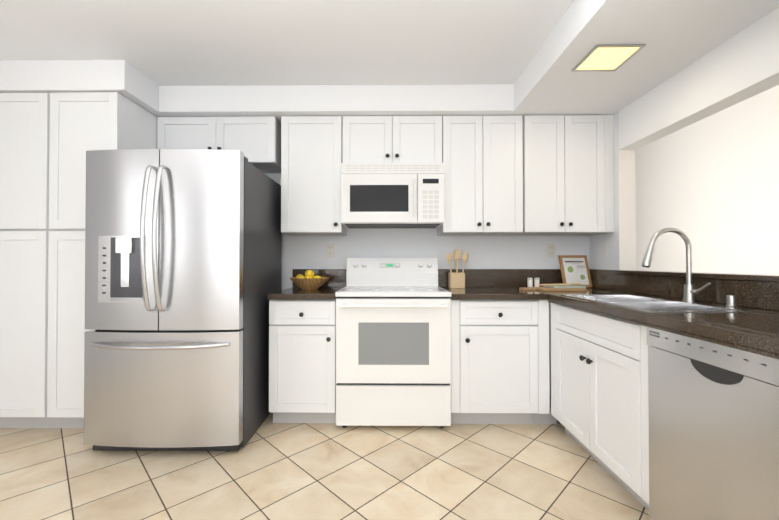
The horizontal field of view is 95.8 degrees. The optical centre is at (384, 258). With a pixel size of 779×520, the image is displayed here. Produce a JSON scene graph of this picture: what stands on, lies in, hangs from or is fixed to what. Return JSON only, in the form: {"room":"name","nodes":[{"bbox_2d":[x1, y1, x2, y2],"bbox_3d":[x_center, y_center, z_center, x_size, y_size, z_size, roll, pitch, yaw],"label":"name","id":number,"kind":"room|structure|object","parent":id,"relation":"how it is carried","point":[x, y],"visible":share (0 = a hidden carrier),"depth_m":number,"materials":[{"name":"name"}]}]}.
{"room":"kitchen","nodes":[
{"label":"kitchen","id":0,"kind":"room"},
{"bbox_2d":[0,395,651,519],"bbox_3d":[0.523,1.183,0.783,7.320,0.100,8.520,0,-1,1],"label":"floor","id":1,"kind":"structure","parent":0,"point":[270,470],"depth_m":1.84,"materials":[{"name":"tile"}]},
{"bbox_2d":[0,92,156,427],"bbox_3d":[-2.371,0.029,2.643,1.253,2.242,0.749,0,-1,1],"label":"pantry","id":2,"kind":"object","parent":1,"relation":"on","point":[48,141],"visible":0.67,"depth_m":2.31,"materials":[{"name":"grey wood"}]},
{"bbox_2d":[84,149,281,450],"bbox_3d":[-1.286,0.260,2.391,0.901,1.775,0.955,0,-1,1],"label":"fridge","id":3,"kind":"object","parent":1,"relation":"on","point":[183,263],"visible":0.96,"depth_m":2.02,"materials":[{"name":"grey metal"}]},
{"bbox_2d":[269,299,335,422],"bbox_3d":[-0.550,0.714,2.665,0.453,0.872,0.659,0,-1,1],"label":"base cabinet","id":4,"kind":"object","parent":1,"relation":"on","point":[302,361],"visible":0.96,"depth_m":2.37,"materials":[{"name":"grey wood"}]},
{"bbox_2d":[267,269,346,299],"bbox_3d":[-0.551,0.180,2.675,0.456,0.192,0.649,0,-1,1],"label":"countertop","id":5,"kind":"structure","parent":4,"relation":"on","point":[336,281],"depth_m":2.72,"materials":[{"name":"brown stone"}]},
{"bbox_2d":[290,270,328,289],"bbox_3d":[-0.576,0.161,2.723,0.304,0.151,0.304,0,-1,1],"label":"fruit bowl","id":6,"kind":"object","parent":5,"relation":"on","point":[309,281],"visible":1,"depth_m":2.65,"materials":[{"name":"brown wood"}]},
{"bbox_2d":[335,258,450,427],"bbox_3d":[0.063,0.570,2.627,0.768,1.160,0.702,0,-1,1],"label":"range","id":7,"kind":"object","parent":1,"relation":"on","point":[393,341],"visible":1,"depth_m":2.33,"materials":[{"name":"white metal"}]},
{"bbox_2d":[451,300,556,423],"bbox_3d":[0.825,0.714,2.652,0.750,0.872,0.659,0,-1,1],"label":"base cabinet","id":8,"kind":"object","parent":1,"relation":"on","point":[500,374],"visible":0.98,"depth_m":2.36,"materials":[{"name":"grey wood"}]},
{"bbox_2d":[438,269,546,299],"bbox_3d":[0.765,0.187,2.661,0.632,0.206,0.653,0,-1,1],"label":"countertop","id":9,"kind":"structure","parent":8,"relation":"on","point":[480,284],"depth_m":2.96,"materials":[{"name":"brown stone"}]},
{"bbox_2d":[446,249,468,287],"bbox_3d":[0.596,0.080,2.883,0.184,0.316,0.100,0,-1,1],"label":"utensil holder","id":10,"kind":"object","parent":9,"relation":"on","point":[456,279],"visible":1,"depth_m":2.87,"materials":[{"name":"brown wood"}]},
{"bbox_2d":[551,303,648,510],"bbox_3d":[1.401,0.707,1.905,0.659,0.872,0.888,0,-1,1],"label":"base cabinet","id":11,"kind":"object","parent":1,"relation":"on","point":[599,392],"visible":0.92,"depth_m":1.77,"materials":[{"name":"grey wood"}]},
{"bbox_2d":[547,269,778,358],"bbox_3d":[1.399,0.177,1.563,0.656,0.206,2.837,0,-1,1],"label":"countertop","id":12,"kind":"structure","parent":11,"relation":"on","point":[755,332],"depth_m":1.59,"materials":[{"name":"brown stone"}]},
{"bbox_2d":[519,283,586,290],"bbox_3d":[1.263,0.209,2.675,0.474,0.054,0.250,0,-1,1],"label":"cutting board","id":13,"kind":"object","parent":12,"relation":"on","point":[564,287],"visible":0.98,"depth_m":2.60,"materials":[{"name":"brown wood"}]},
{"bbox_2d":[527,278,532,286],"bbox_3d":[1.162,0.194,2.806,0.039,0.086,0.039,0,-1,1],"label":"shaker","id":14,"kind":"object","parent":13,"relation":"on","point":[529,282],"visible":0.77,"depth_m":2.79,"materials":[{"name":"white ceramic"}]},
{"bbox_2d":[534,278,539,286],"bbox_3d":[1.217,0.194,2.806,0.039,0.086,0.039,0,-1,1],"label":"shaker","id":15,"kind":"object","parent":13,"relation":"on","point":[536,281],"visible":0.65,"depth_m":2.79,"materials":[{"name":"white ceramic"}]},
{"bbox_2d":[543,285,585,288],"bbox_3d":[1.365,0.210,2.674,0.264,0.017,0.184,0,-1,1],"label":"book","id":16,"kind":"object","parent":13,"relation":"on","point":[548,286],"depth_m":2.60,"materials":[{"name":"beige paper"}]},
{"bbox_2d":[558,255,591,287],"bbox_3d":[1.575,0.103,2.904,0.250,0.266,0.083,0,-1,-9],"label":"picture frame","id":17,"kind":"object","parent":12,"relation":"on","point":[574,268],"visible":1,"depth_m":2.90,"materials":[{"name":"brown wood"}]},
{"bbox_2d":[560,294,761,311],"bbox_3d":[1.361,0.334,1.873,0.465,0.218,0.780,0,-1,1],"label":"sink","id":18,"kind":"object","parent":12,"relation":"in","point":[646,303],"visible":0.19,"depth_m":1.86,"materials":[{"name":"silver metal"}]},
{"bbox_2d":[641,228,710,301],"bbox_3d":[1.529,0.030,1.850,0.279,0.397,0.148,0,-1,1],"label":"faucet","id":19,"kind":"object","parent":12,"relation":"on","point":[690,291],"visible":1,"depth_m":1.88,"materials":[{"name":"silver metal"}]},
{"bbox_2d":[725,295,736,306],"bbox_3d":[1.646,0.200,1.672,0.042,0.053,0.042,0,-1,1],"label":"air gap","id":20,"kind":"object","parent":12,"relation":"on","point":[730,300],"visible":0.98,"depth_m":1.66,"materials":[{"name":"silver metal"}]},
{"bbox_2d":[647,327,778,519],"bbox_3d":[1.391,0.707,1.157,0.611,0.858,0.598,0,-1,1],"label":"dishwasher","id":21,"kind":"object","parent":1,"relation":"on","point":[713,431],"visible":1,"depth_m":1.18,"materials":[{"name":"grey metal"}]},
{"bbox_2d":[0,0,778,122],"bbox_3d":[0.523,-1.270,0.806,7.320,0.315,8.520,0,-1,1],"label":"ceiling","id":22,"kind":"structure","parent":0,"point":[277,59],"depth_m":2.15,"materials":[{"name":"white paint"}]},
{"bbox_2d":[572,44,645,71],"bbox_3d":[1.220,-1.098,1.933,0.252,0.006,0.246,0,-1,1],"label":"recessed light","id":23,"kind":"object","parent":22,"relation":"in","point":[607,57],"visible":1,"depth_m":1.92,"materials":[{"name":"yellow metal"}]},
{"bbox_2d":[264,173,589,394],"bbox_3d":[-0.626,-0.066,3.065,4.980,2.440,0.120,0,-1,1],"label":"wall","id":24,"kind":"structure","parent":0,"point":[483,252],"depth_m":3.00,"materials":[{"name":"white paint"}]},
{"bbox_2d":[157,116,280,172],"bbox_3d":[-1.284,-0.912,2.837,0.909,0.357,0.359,0,-1,1],"label":"upper cabinet","id":25,"kind":"object","parent":24,"relation":"attached to","point":[256,140],"visible":0.62,"depth_m":2.69,"materials":[{"name":"grey wood"}]},
{"bbox_2d":[281,116,346,235],"bbox_3d":[-0.554,-0.644,2.828,0.466,0.892,0.359,0,-1,1],"label":"upper cabinet","id":26,"kind":"object","parent":24,"relation":"attached to","point":[311,154],"visible":1,"depth_m":2.69,"materials":[{"name":"grey wood"}]},
{"bbox_2d":[326,244,334,257],"bbox_3d":[-0.458,-0.069,2.999,0.072,0.116,0.008,0,-1,1],"label":"electrical outlet","id":27,"kind":"object","parent":24,"relation":"attached to","point":[330,250],"visible":1,"depth_m":3.00,"materials":[{"name":"white plastic"}]},
{"bbox_2d":[342,116,441,162],"bbox_3d":[0.063,-0.903,2.824,0.764,0.374,0.359,0,-1,1],"label":"upper cabinet","id":28,"kind":"object","parent":24,"relation":"attached to","point":[391,139],"visible":0.83,"depth_m":2.68,"materials":[{"name":"grey wood"}]},
{"bbox_2d":[341,162,443,227],"bbox_3d":[0.064,-0.486,2.784,0.763,0.454,0.431,0,-1,1],"label":"microwave","id":29,"kind":"object","parent":28,"relation":"attached to","point":[392,195],"visible":1,"depth_m":2.61,"materials":[{"name":"white plastic"}]},
{"bbox_2d":[437,115,522,235],"bbox_3d":[0.750,-0.644,2.816,0.607,0.892,0.359,0,-1,1],"label":"upper cabinet","id":30,"kind":"object","parent":24,"relation":"attached to","point":[482,158],"visible":1,"depth_m":2.67,"materials":[{"name":"grey wood"}]},
{"bbox_2d":[547,244,555,257],"bbox_3d":[1.413,-0.069,2.982,0.072,0.116,0.008,0,-1,1],"label":"electrical outlet","id":31,"kind":"object","parent":24,"relation":"attached to","point":[551,251],"visible":1,"depth_m":2.98,"materials":[{"name":"white plastic"}]},
{"bbox_2d":[510,115,613,235],"bbox_3d":[1.401,-0.644,2.810,0.675,0.892,0.359,0,-1,1],"label":"upper cabinet","id":32,"kind":"object","parent":24,"relation":"attached to","point":[568,175],"visible":0.96,"depth_m":2.67,"materials":[{"name":"grey wood"}]},
{"bbox_2d":[590,7,778,269],"bbox_3d":[1.774,-0.096,-0.187,0.122,2.440,6.340,0,-1,1],"label":"wall","id":33,"kind":"structure","parent":0,"point":[742,65],"depth_m":2.08,"materials":[{"name":"white paint"}]},
{"bbox_2d":[601,242,606,256],"bbox_3d":[1.737,-0.071,2.789,0.008,0.115,0.070,0,-1,1],"label":"light switch","id":34,"kind":"object","parent":33,"relation":"attached to","point":[603,249],"visible":1,"depth_m":2.77,"materials":[{"name":"white plastic"}]},
{"bbox_2d":[615,270,778,281],"bbox_3d":[1.782,0.091,2.005,0.175,0.026,1.189,0,-1,1],"label":"sill","id":35,"kind":"structure","parent":33,"relation":"attached to","point":[756,277],"depth_m":1.84,"materials":[{"name":"brown stone"}]},
{"bbox_2d":[635,85,778,274],"bbox_3d":[2.744,-0.087,0.834,0.120,2.440,8.400,0,-1,1],"label":"wall","id":36,"kind":"structure","parent":0,"point":[708,186],"depth_m":2.84,"materials":[{"name":"white paint"}]}
]}

